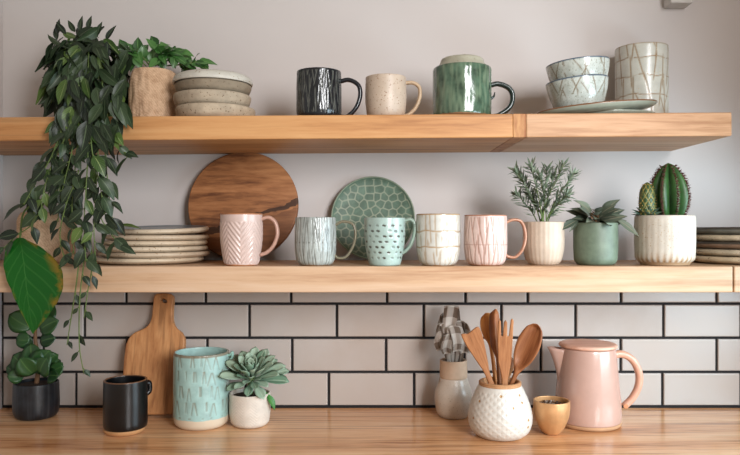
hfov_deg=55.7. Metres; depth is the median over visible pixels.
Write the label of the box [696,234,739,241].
plate
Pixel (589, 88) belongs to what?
bowl
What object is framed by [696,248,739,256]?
plate
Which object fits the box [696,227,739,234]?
plate
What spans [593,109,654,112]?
oval platter
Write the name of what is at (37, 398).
potted plant
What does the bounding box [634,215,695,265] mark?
pot
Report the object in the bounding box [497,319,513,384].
wooden fork
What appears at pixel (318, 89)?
mug
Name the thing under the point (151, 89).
planter
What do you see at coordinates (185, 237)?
plate
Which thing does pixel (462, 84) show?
tankard
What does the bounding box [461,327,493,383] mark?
spatula
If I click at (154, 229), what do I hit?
plate
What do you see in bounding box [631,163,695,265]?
potted cactus
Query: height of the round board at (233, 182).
0.228 m
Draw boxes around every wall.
[0,0,2,408]
[2,0,739,407]
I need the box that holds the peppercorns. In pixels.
[539,400,563,403]
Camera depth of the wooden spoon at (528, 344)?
1.29 m
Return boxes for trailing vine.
[0,16,140,376]
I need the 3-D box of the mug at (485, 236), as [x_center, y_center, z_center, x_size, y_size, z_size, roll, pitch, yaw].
[0.225,0.023,1.276,0.108,0.092,0.079,0,0,27]
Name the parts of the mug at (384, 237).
handle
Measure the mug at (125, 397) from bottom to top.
0.099 m
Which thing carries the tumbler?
on the shelf at (564, 132)
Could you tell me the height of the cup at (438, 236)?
0.094 m
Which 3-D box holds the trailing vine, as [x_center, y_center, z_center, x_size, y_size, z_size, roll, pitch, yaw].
[-0.532,-0.072,1.315,0.265,0.664,0.238,0,0,3]
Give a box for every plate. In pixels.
[95,245,207,252]
[96,256,203,264]
[98,250,209,258]
[104,240,207,246]
[105,234,208,240]
[116,225,208,234]
[331,176,414,258]
[694,254,739,264]
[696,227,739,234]
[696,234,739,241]
[696,241,739,249]
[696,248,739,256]
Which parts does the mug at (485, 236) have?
handle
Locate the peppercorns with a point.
(544, 401)
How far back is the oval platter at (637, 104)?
1.27 m
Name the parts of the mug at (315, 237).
handle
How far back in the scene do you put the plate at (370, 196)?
1.48 m
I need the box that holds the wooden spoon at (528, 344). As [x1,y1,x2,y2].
[509,323,542,384]
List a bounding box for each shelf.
[0,112,731,155]
[0,260,731,291]
[693,261,739,291]
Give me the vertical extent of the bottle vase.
0.115 m
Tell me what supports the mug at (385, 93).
on the shelf at (564, 132)
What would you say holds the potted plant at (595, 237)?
on the shelf at (203, 275)
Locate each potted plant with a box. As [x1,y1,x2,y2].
[6,307,63,420]
[507,157,580,264]
[562,199,638,264]
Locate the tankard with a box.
[433,54,514,113]
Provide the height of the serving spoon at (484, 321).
0.190 m
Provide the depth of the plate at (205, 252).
1.28 m
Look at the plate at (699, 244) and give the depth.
1.31 m
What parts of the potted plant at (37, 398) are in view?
pot, stem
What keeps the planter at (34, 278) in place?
on the shelf at (203, 275)
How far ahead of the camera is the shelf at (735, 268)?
1.25 m
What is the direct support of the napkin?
on the bottle vase
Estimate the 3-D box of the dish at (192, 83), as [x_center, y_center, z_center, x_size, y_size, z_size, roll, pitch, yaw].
[-0.298,-0.260,1.332,0.142,0.020,0.142,0,0,0]
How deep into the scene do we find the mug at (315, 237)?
1.25 m
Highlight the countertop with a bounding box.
[0,408,739,454]
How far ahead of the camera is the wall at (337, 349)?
1.50 m
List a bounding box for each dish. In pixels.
[173,89,250,106]
[175,78,251,94]
[175,102,255,115]
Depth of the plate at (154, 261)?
1.28 m
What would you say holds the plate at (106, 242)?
on the plate at (202, 247)
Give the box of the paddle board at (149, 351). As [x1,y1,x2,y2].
[123,293,185,414]
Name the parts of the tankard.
lid, handle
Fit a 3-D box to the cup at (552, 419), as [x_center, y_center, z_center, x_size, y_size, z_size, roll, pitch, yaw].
[0.338,0.352,1.302,0.068,0.063,0.068,0,0,0]
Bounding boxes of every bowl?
[172,69,252,87]
[545,74,608,107]
[546,56,609,81]
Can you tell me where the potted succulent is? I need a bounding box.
[218,346,288,428]
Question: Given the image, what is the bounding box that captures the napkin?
[434,305,469,361]
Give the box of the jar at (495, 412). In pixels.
[468,377,532,440]
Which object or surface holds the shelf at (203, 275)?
attached to the wall at (337, 349)
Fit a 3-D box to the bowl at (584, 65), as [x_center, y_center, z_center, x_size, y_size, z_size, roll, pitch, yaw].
[0.392,-0.282,1.322,0.116,0.066,0.117,0,0,-3]
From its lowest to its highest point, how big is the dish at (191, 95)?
0.024 m
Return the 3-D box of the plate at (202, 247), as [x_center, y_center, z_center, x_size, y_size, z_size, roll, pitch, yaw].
[-0.425,0.042,1.372,0.211,0.012,0.211,0,0,0]
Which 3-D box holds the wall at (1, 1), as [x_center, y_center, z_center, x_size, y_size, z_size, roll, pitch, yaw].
[-0.846,-0.141,0.825,0.120,1.250,1.350,0,0,0]
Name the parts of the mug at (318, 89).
handle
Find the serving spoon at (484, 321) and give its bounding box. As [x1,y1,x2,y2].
[480,313,496,384]
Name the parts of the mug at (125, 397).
handle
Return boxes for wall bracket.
[663,0,692,7]
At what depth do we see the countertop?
1.29 m
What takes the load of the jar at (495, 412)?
on the countertop
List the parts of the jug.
spout, lid, handle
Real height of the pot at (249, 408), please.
0.063 m
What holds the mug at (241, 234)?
on the shelf at (203, 275)
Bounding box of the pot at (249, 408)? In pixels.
[229,388,270,428]
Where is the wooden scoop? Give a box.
[489,309,501,384]
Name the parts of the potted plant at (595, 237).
pot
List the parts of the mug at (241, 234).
handle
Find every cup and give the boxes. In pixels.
[416,214,460,265]
[533,396,569,434]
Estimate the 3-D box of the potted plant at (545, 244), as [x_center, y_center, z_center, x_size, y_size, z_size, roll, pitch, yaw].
[0.326,-0.033,1.313,0.136,0.204,0.088,0,0,11]
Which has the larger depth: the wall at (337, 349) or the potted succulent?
the wall at (337, 349)
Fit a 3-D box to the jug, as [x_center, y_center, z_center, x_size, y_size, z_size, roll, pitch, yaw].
[0.439,0.304,1.369,0.148,0.159,0.138,0,0,41]
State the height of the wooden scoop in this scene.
0.201 m
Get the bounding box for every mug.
[103,375,151,436]
[220,213,279,265]
[295,217,356,265]
[296,67,362,114]
[364,217,415,265]
[365,73,421,114]
[464,215,526,265]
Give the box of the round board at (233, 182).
[188,153,298,256]
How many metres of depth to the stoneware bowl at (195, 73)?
1.27 m
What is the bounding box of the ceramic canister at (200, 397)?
[173,347,233,430]
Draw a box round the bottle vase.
[434,358,471,419]
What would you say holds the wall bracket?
attached to the wall at (337, 349)
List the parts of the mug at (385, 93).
handle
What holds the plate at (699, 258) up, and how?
on the shelf at (735, 268)
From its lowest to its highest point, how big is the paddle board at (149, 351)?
0.243 m
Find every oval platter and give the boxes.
[536,99,657,113]
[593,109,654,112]
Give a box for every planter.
[3,164,82,333]
[118,36,216,115]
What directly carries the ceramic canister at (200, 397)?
on the countertop
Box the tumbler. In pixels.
[615,42,668,112]
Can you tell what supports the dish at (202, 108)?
on the shelf at (564, 132)
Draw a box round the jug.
[547,339,642,431]
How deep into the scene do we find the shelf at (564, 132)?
1.25 m
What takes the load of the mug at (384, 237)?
on the shelf at (203, 275)
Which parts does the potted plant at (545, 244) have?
pot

